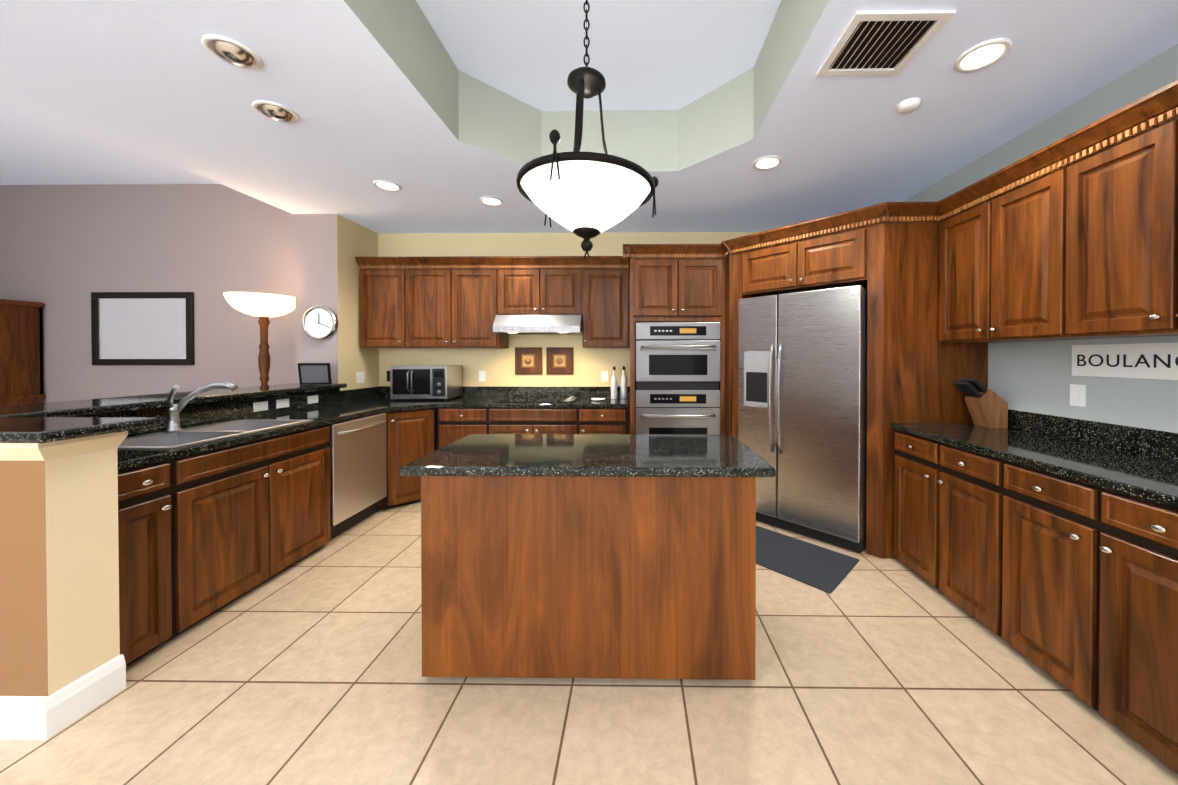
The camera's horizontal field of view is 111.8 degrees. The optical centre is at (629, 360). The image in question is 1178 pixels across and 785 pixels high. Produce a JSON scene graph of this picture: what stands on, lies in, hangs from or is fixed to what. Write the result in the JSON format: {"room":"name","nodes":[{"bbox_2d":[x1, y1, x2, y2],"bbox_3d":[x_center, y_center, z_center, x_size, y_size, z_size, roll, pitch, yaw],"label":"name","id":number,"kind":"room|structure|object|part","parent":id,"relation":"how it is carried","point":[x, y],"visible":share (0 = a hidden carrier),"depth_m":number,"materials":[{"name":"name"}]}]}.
{"room":"kitchen","nodes":[
{"label":"kitchen","id":0,"kind":"room"},
{"bbox_2d":[0,431,127,739],"bbox_3d":[-2.430,0.821,1.517,0.754,1.069,0.252,0,1,1],"label":"wall","id":1,"kind":"structure","parent":0,"point":[62,663],"depth_m":1.42,"materials":[{"name":"beige paint"}]},
{"bbox_2d":[0,383,346,443],"bbox_3d":[-2.625,0.254,2.592,1.285,0.040,2.475,0,1,1],"label":"bar","id":2,"kind":"object","parent":1,"relation":"on","point":[48,422],"visible":0.98,"depth_m":1.90,"materials":[{"name":"black stone"}]},
{"bbox_2d":[298,363,331,384],"bbox_3d":[-2.850,0.125,3.627,0.241,0.197,0.177,0,1,1],"label":"photo frame","id":3,"kind":"object","parent":2,"relation":"on","point":[314,373],"visible":0.98,"depth_m":3.60,"materials":[{"name":"black metal"}]},
{"bbox_2d":[75,386,378,433],"bbox_3d":[-2.810,0.347,3.043,0.016,0.148,2.800,0,1,1],"label":"backsplash","id":4,"kind":"structure","parent":1,"relation":"attached to","point":[196,414],"depth_m":2.83,"materials":[{"name":"black stone"}]},
{"bbox_2d":[307,395,317,403],"bbox_3d":[-2.793,0.347,3.508,0.006,0.070,0.116,0,1,1],"label":"outlet","id":5,"kind":"object","parent":4,"relation":"attached to","point":[312,399],"visible":1,"depth_m":3.50,"materials":[{"name":"white plastic"}]},
{"bbox_2d":[253,401,267,411],"bbox_3d":[-2.799,0.351,3.018,0.006,0.070,0.116,0,1,1],"label":"outlet","id":6,"kind":"object","parent":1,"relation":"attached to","point":[260,406],"visible":1,"depth_m":3.01,"materials":[{"name":"white plastic"}]},
{"bbox_2d":[276,398,288,408],"bbox_3d":[-2.796,0.350,3.208,0.006,0.070,0.116,0,1,1],"label":"outlet","id":7,"kind":"object","parent":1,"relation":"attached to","point":[282,403],"visible":1,"depth_m":3.20,"materials":[{"name":"white plastic"}]},
{"bbox_2d":[0,92,218,184],"bbox_3d":[-2.620,-1.992,0.694,10.220,0.050,7.800,0,1,1],"label":"ceiling","id":8,"kind":"structure","parent":0,"point":[38,146],"depth_m":3.92,"materials":[{"name":"white paint"}]},
{"bbox_2d":[0,184,295,402],"bbox_3d":[-5.448,-0.338,4.579,4.470,3.330,0.131,0,1,1],"label":"wall","id":9,"kind":"structure","parent":0,"point":[66,251],"depth_m":4.54,"materials":[{"name":"grey paint"}]},
{"bbox_3d":[-5.544,-0.357,4.529,1.160,0.830,0.030,0,1,1],"label":"mirror","id":10,"kind":"part","parent":9,"relation":"part of","materials":[{"name":"white"}]},
{"bbox_2d":[295,214,378,401],"bbox_3d":[-3.013,-0.334,4.189,0.410,3.330,0.710,0,1,1],"label":"wall","id":11,"kind":"structure","parent":0,"point":[329,248],"depth_m":3.84,"materials":[{"name":"grey paint"}]},
{"bbox_2d":[302,305,338,339],"bbox_3d":[-2.967,-0.356,3.809,0.336,0.336,0.045,0,1,1],"label":"clock","id":12,"kind":"object","parent":11,"relation":"attached to","point":[319,322],"visible":0.98,"depth_m":3.80,"materials":[{"name":"silver metal"}]},
{"bbox_2d":[356,372,364,382],"bbox_3d":[-2.804,0.181,4.147,0.007,0.118,0.120,0,1,1],"label":"light switch","id":13,"kind":"object","parent":11,"relation":"attached to","point":[360,377],"visible":1,"depth_m":4.14,"materials":[{"name":"white plastic"}]},
{"bbox_2d":[0,501,1177,784],"bbox_3d":[-2.566,1.381,1.925,10.300,0.060,10.200,0,1,1],"label":"floor","id":14,"kind":"structure","parent":0,"point":[870,669],"depth_m":1.54,"materials":[{"name":"tile"}]},
{"bbox_2d":[0,299,44,405],"bbox_3d":[-7.177,0.340,4.290,1.000,1.980,0.518,0,1,1],"label":"hutch","id":15,"kind":"object","parent":14,"relation":"on","point":[21,372],"visible":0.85,"depth_m":4.38,"materials":[{"name":"brown wood"}]},
{"bbox_2d":[223,292,294,385],"bbox_3d":[-3.512,0.361,3.827,0.550,1.945,0.550,0,1,1],"label":"floor lamp","id":16,"kind":"object","parent":14,"relation":"on","point":[264,307],"visible":0.77,"depth_m":3.74,"materials":[{"name":"brown wood"}]},
{"bbox_2d":[379,410,434,509],"bbox_3d":[-2.021,0.897,3.671,0.314,0.876,0.314,0,1,1],"label":"base cabinet","id":17,"kind":"object","parent":14,"relation":"on","point":[409,437],"depth_m":3.61,"materials":[{"name":"brown wood"}]},
{"bbox_2d":[117,398,424,473],"bbox_3d":[-2.477,0.441,3.040,0.650,0.040,2.800,0,1,1],"label":"countertop","id":18,"kind":"structure","parent":17,"relation":"on","point":[128,459],"depth_m":2.56,"materials":[{"name":"black stone"}]},
{"bbox_2d":[165,382,237,432],"bbox_3d":[-2.543,0.276,2.316,0.343,0.288,0.206,0,1,1],"label":"faucet","id":19,"kind":"object","parent":18,"relation":"on","point":[173,416],"visible":1,"depth_m":2.34,"materials":[{"name":"silver metal"}]},
{"bbox_2d":[117,420,313,448],"bbox_3d":[-2.480,0.511,2.356,0.530,0.182,0.860,0,1,1],"label":"sink","id":20,"kind":"object","parent":18,"relation":"in","point":[196,435],"visible":0.33,"depth_m":2.34,"materials":[{"name":"silver metal"}]},
{"bbox_2d":[390,365,461,399],"bbox_3d":[-2.138,0.233,4.194,0.580,0.354,0.411,0,1,1],"label":"microwave","id":21,"kind":"object","parent":18,"relation":"on","point":[443,382],"visible":1,"depth_m":4.03,"materials":[{"name":"silver metal"}]},
{"bbox_2d":[329,413,386,538],"bbox_3d":[-2.418,0.901,3.199,0.664,0.867,0.624,0,1,1],"label":"dishwasher","id":22,"kind":"object","parent":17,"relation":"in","point":[358,475],"visible":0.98,"depth_m":3.13,"materials":[{"name":"silver metal"}]},
{"bbox_2d":[383,402,436,413],"bbox_3d":[-1.992,0.435,3.635,0.306,0.040,0.307,0,1,1],"label":"countertop","id":23,"kind":"structure","parent":17,"relation":"on","point":[406,408],"depth_m":3.64,"materials":[{"name":"black stone"}]},
{"bbox_2d":[437,406,488,449],"bbox_3d":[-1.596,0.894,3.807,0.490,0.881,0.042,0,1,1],"label":"base cabinet","id":24,"kind":"object","parent":14,"relation":"on","point":[476,410],"depth_m":3.79,"materials":[{"name":"brown wood"}]},
{"bbox_2d":[489,406,580,433],"bbox_3d":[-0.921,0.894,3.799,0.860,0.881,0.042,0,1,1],"label":"base cabinet","id":25,"kind":"object","parent":14,"relation":"on","point":[502,419],"depth_m":3.78,"materials":[{"name":"brown wood"}]},
{"bbox_2d":[405,398,628,405],"bbox_3d":[-1.065,0.431,4.100,2.144,0.040,0.645,0,1,1],"label":"countertop","id":26,"kind":"structure","parent":25,"relation":"on","point":[452,401],"depth_m":3.88,"materials":[{"name":"black stone"}]},
{"bbox_2d":[497,396,579,401],"bbox_3d":[-0.919,0.397,4.116,0.760,0.026,0.480,0,1,1],"label":"cooktop","id":27,"kind":"object","parent":26,"relation":"in","point":[543,399],"visible":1,"depth_m":4.07,"materials":[{"name":"black glass"}]},
{"bbox_2d":[591,398,604,400],"bbox_3d":[-0.320,0.401,4.038,0.150,0.017,0.150,0,1,1],"label":"spoon rest","id":28,"kind":"object","parent":26,"relation":"on","point":[597,399],"visible":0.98,"depth_m":4.00,"materials":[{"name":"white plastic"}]},
{"bbox_2d":[611,366,617,398],"bbox_3d":[-0.163,0.238,4.205,0.072,0.343,0.072,0,1,1],"label":"bottle","id":29,"kind":"object","parent":26,"relation":"on","point":[614,388],"visible":1,"depth_m":4.18,"materials":[{"name":"white metal"}]},
{"bbox_2d":[620,366,626,398],"bbox_3d":[-0.062,0.238,4.234,0.072,0.343,0.072,0,1,1],"label":"bottle","id":30,"kind":"object","parent":26,"relation":"on","point":[623,387],"visible":1,"depth_m":4.21,"materials":[{"name":"white metal"}]},
{"bbox_2d":[421,478,755,679],"bbox_3d":[-0.170,0.911,1.956,1.390,0.880,0.610,0,1,1],"label":"kitchen island","id":31,"kind":"object","parent":14,"relation":"on","point":[627,556],"depth_m":1.65,"materials":[{"name":"brown wood"}]},
{"bbox_2d":[400,434,775,477],"bbox_3d":[-0.170,0.451,1.957,1.530,0.040,0.700,0,1,1],"label":"island countertop","id":32,"kind":"structure","parent":31,"relation":"on","point":[473,455],"depth_m":1.75,"materials":[{"name":"black stone"}]},
{"bbox_2d":[581,406,629,433],"bbox_3d":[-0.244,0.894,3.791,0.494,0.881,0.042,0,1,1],"label":"base cabinet","id":33,"kind":"object","parent":14,"relation":"on","point":[594,419],"depth_m":3.77,"materials":[{"name":"brown wood"}]},
{"bbox_2d":[630,258,725,434],"bbox_3d":[0.448,0.197,3.999,0.875,2.270,0.796,0,1,1],"label":"tall cabinet","id":34,"kind":"object","parent":14,"relation":"on","point":[677,289],"visible":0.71,"depth_m":3.63,"materials":[{"name":"brown wood"}]},
{"bbox_2d":[636,322,720,434],"bbox_3d":[0.446,0.308,3.907,0.771,1.310,0.703,0,1,1],"label":"oven","id":35,"kind":"object","parent":34,"relation":"in","point":[678,365],"visible":0.92,"depth_m":3.62,"materials":[{"name":"silver metal"}]},
{"bbox_2d":[738,285,866,552],"bbox_3d":[1.487,0.406,3.272,0.824,1.843,0.930,-1,1,-44],"label":"fridge","id":36,"kind":"object","parent":14,"relation":"on","point":[802,393],"visible":0.9,"depth_m":2.94,"materials":[{"name":"silver metal"}]},
{"bbox_2d":[756,526,859,593],"bbox_3d":[1.023,1.338,2.814,0.540,0.008,0.940,-1,1,-44],"label":"rug","id":37,"kind":"object","parent":14,"relation":"on","point":[820,568],"visible":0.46,"depth_m":2.65,"materials":[{"name":"grey fabric"}]},
{"bbox_2d":[725,222,987,558],"bbox_3d":[1.649,0.203,3.340,1.537,2.270,1.315,0,1,1],"label":"enclosure","id":38,"kind":"object","parent":14,"relation":"on","point":[916,369],"visible":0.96,"depth_m":2.69,"materials":[{"name":"brown wood"}]},
{"bbox_2d":[355,79,1177,268],"bbox_3d":[-0.367,-0.977,2.174,4.890,0.112,3.805,0,1,1],"label":"crown molding","id":39,"kind":"structure","parent":38,"relation":"on","point":[1154,109],"depth_m":2.65,"materials":[{"name":"brown wood"}]},
{"bbox_2d":[894,429,994,629],"bbox_3d":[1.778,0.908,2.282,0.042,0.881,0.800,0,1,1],"label":"base cabinet","id":40,"kind":"object","parent":14,"relation":"on","point":[944,492],"depth_m":2.20,"materials":[{"name":"brown wood"}]},
{"bbox_2d":[991,457,1177,772],"bbox_3d":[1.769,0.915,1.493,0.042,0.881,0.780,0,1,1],"label":"base cabinet","id":41,"kind":"object","parent":14,"relation":"on","point":[1048,544],"depth_m":1.50,"materials":[{"name":"brown wood"}]},
{"bbox_2d":[891,423,1177,504],"bbox_3d":[2.069,0.455,1.465,0.640,0.040,2.420,0,1,1],"label":"countertop","id":42,"kind":"structure","parent":41,"relation":"on","point":[1145,474],"depth_m":1.80,"materials":[{"name":"black stone"}]},
{"bbox_2d":[953,378,1007,428],"bbox_3d":[2.226,0.270,2.529,0.253,0.309,0.115,0,1,1],"label":"knife block","id":43,"kind":"object","parent":42,"relation":"on","point":[987,408],"visible":1,"depth_m":2.48,"materials":[{"name":"brown wood"}]},
{"bbox_2d":[0,0,1177,232],"bbox_3d":[-0.446,-1.671,0.586,5.670,0.590,7.630,0,1,1],"label":"ceiling","id":44,"kind":"structure","parent":0,"point":[446,114],"depth_m":2.28,"materials":[{"name":"white paint"}]},
{"bbox_2d":[201,34,263,69],"bbox_3d":[-1.782,-1.365,1.790,0.200,0.044,0.200,0,1,1],"label":"recessed light","id":45,"kind":"object","parent":44,"relation":"in","point":[232,52],"visible":0.98,"depth_m":1.76,"materials":[{"name":"white paint"}]},
{"bbox_2d":[252,100,299,122],"bbox_3d":[-1.972,-1.369,2.222,0.200,0.044,0.200,0,1,1],"label":"recessed light","id":46,"kind":"object","parent":44,"relation":"in","point":[274,111],"visible":1,"depth_m":2.19,"materials":[{"name":"white paint"}]},
{"bbox_2d":[373,180,401,191],"bbox_3d":[-1.937,-1.394,3.182,0.200,0.012,0.200,0,1,1],"label":"recessed light","id":47,"kind":"object","parent":44,"relation":"in","point":[386,185],"visible":1,"depth_m":3.18,"materials":[{"name":"white paint"}]},
{"bbox_2d":[480,196,503,205],"bbox_3d":[-1.214,-1.397,3.503,0.200,0.012,0.200,0,1,1],"label":"recessed light","id":48,"kind":"object","parent":44,"relation":"in","point":[490,201],"visible":1,"depth_m":3.51,"materials":[{"name":"white paint"}]},
{"bbox_2d":[516,0,657,258],"bbox_3d":[-0.164,-1.122,1.602,0.571,1.426,0.572,0,1,1],"label":"pendant lamp","id":49,"kind":"object","parent":44,"relation":"hanging from","point":[586,196],"visible":1,"depth_m":1.49,"materials":[{"name":"white glass"}]},
{"bbox_2d":[753,155,781,169],"bbox_3d":[0.973,-1.391,2.806,0.200,0.012,0.200,0,1,1],"label":"recessed light","id":50,"kind":"object","parent":44,"relation":"in","point":[768,162],"visible":0.98,"depth_m":2.80,"materials":[{"name":"white paint"}]},
{"bbox_2d":[816,10,955,75],"bbox_3d":[1.098,-1.380,1.750,0.390,0.013,0.350,0,1,1],"label":"ceiling vent","id":51,"kind":"object","parent":44,"relation":"in","point":[881,43],"visible":0.98,"depth_m":1.72,"materials":[{"name":"metal"}]},
{"bbox_2d":[896,98,920,113],"bbox_3d":[1.515,-1.373,2.160,0.110,0.036,0.110,0,1,1],"label":"smoke detector","id":52,"kind":"object","parent":44,"relation":"attached to","point":[909,105],"visible":0.98,"depth_m":2.13,"materials":[{"name":"white plastic"}]},
{"bbox_2d":[954,38,1011,72],"bbox_3d":[1.604,-1.381,1.808,0.200,0.012,0.200,0,1,1],"label":"recessed light","id":53,"kind":"object","parent":44,"relation":"in","point":[982,55],"visible":1,"depth_m":1.80,"materials":[{"name":"white paint"}]},
{"bbox_2d":[378,232,821,450],"bbox_3d":[-0.134,-0.337,4.460,5.340,3.330,0.100,0,1,1],"label":"wall","id":54,"kind":"structure","parent":0,"point":[497,365],"depth_m":4.42,"materials":[{"name":"beige paint"}]},
{"bbox_2d":[379,386,389,397],"bbox_3d":[-2.460,0.351,4.430,0.650,0.114,0.014,0,1,1],"label":"backsplash","id":55,"kind":"structure","parent":54,"relation":"attached to","point":[384,391],"depth_m":4.43,"materials":[{"name":"black stone"}]},
{"bbox_2d":[387,371,389,380],"bbox_3d":[-2.675,0.178,4.441,0.075,0.118,0.007,0,1,1],"label":"light switch","id":56,"kind":"object","parent":54,"relation":"attached to","point":[388,375],"visible":0.56,"depth_m":4.44,"materials":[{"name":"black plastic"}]},
{"bbox_2d":[479,371,485,380],"bbox_3d":[-1.640,0.178,4.429,0.075,0.118,0.007,0,1,1],"label":"light switch","id":57,"kind":"object","parent":54,"relation":"attached to","point":[482,375],"visible":1,"depth_m":4.43,"materials":[{"name":"white plastic"}]},
{"bbox_2d":[359,268,629,347],"bbox_3d":[-1.390,-0.535,4.226,2.794,0.810,0.378,0,1,1],"label":"wall cabinets","id":58,"kind":"object","parent":54,"relation":"attached to","point":[431,308],"visible":0.98,"depth_m":4.08,"materials":[{"name":"brown wood"}]},
{"bbox_2d":[493,315,581,334],"bbox_3d":[-0.915,-0.367,4.166,0.862,0.181,0.494,0,1,1],"label":"range hood","id":59,"kind":"object","parent":58,"relation":"attached to","point":[538,324],"visible":0.96,"depth_m":3.95,"materials":[{"name":"silver metal"}]},
{"bbox_2d":[515,347,541,373],"bbox_3d":[-1.120,0.009,4.400,0.300,0.300,0.046,0,1,1],"label":"wall art","id":60,"kind":"object","parent":54,"relation":"attached to","point":[528,360],"visible":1,"depth_m":4.39,"materials":[{"name":"brown wood"}]},
{"bbox_2d":[454,386,628,397],"bbox_3d":[-1.061,0.351,4.415,2.144,0.115,0.014,0,1,1],"label":"backsplash","id":61,"kind":"structure","parent":54,"relation":"attached to","point":[467,391],"depth_m":4.41,"materials":[{"name":"black stone"}]},
{"bbox_2d":[546,347,573,373],"bbox_3d":[-0.770,0.009,4.395,0.300,0.300,0.046,0,1,1],"label":"wall art","id":62,"kind":"object","parent":54,"relation":"attached to","point":[559,360],"visible":1,"depth_m":4.39,"materials":[{"name":"brown wood"}]},
{"bbox_2d":[601,371,607,381],"bbox_3d":[-0.275,0.179,4.412,0.075,0.118,0.007,0,1,1],"label":"electrical outlet","id":63,"kind":"object","parent":54,"relation":"attached to","point":[604,376],"visible":1,"depth_m":4.41,"materials":[{"name":"white plastic"}]},
{"bbox_2d":[864,44,1177,432],"bbox_3d":[2.438,-0.301,0.563,0.100,3.330,7.630,0,1,1],"label":"wall","id":64,"kind":"structure","parent":0,"point":[1033,376],"depth_m":2.18,"materials":[{"name":"grey paint"}]},
{"bbox_2d":[938,118,1177,342],"bbox_3d":[2.202,-0.509,1.454,0.378,0.810,2.420,0,1,1],"label":"wall cabinets","id":65,"kind":"object","parent":64,"relation":"attached to","point":[1086,248],"visible":1,"depth_m":1.83,"materials":[{"name":"brown wood"}]},
{"bbox_2d":[1070,384,1085,406],"bbox_3d":[2.404,0.190,2.133,0.007,0.118,0.075,0,1,1],"label":"electrical outlet","id":66,"kind":"object","parent":64,"relation":"attached to","point":[1078,395],"visible":1,"depth_m":2.13,"materials":[{"name":"white plastic"}]},
{"bbox_2d":[1008,409,1177,460],"bbox_3d":[2.382,0.378,1.460,0.014,0.115,2.420,0,1,1],"label":"backsplash","id":67,"kind":"structure","parent":64,"relation":"attached to","point":[1161,443],"depth_m":2.01,"materials":[{"name":"black stone"}]},
{"bbox_2d":[1072,342,1177,379],"bbox_3d":[2.396,0.005,1.812,0.012,0.165,0.680,0,1,1],"label":"sign","id":68,"kind":"object","parent":64,"relation":"attached to","point":[1148,351],"visible":1,"depth_m":1.91,"materials":[{"name":"white"}]},
{"bbox_2d":[1077,354,1177,367],"bbox_3d":[2.388,0.004,1.810,0.002,0.062,0.627,0,1,1],"label":"lettering","id":69,"kind":"object","parent":68,"relation":"attached to","point":[1139,360],"visible":1,"depth_m":1.92,"materials":[{"name":"black plastic"}]}
]}

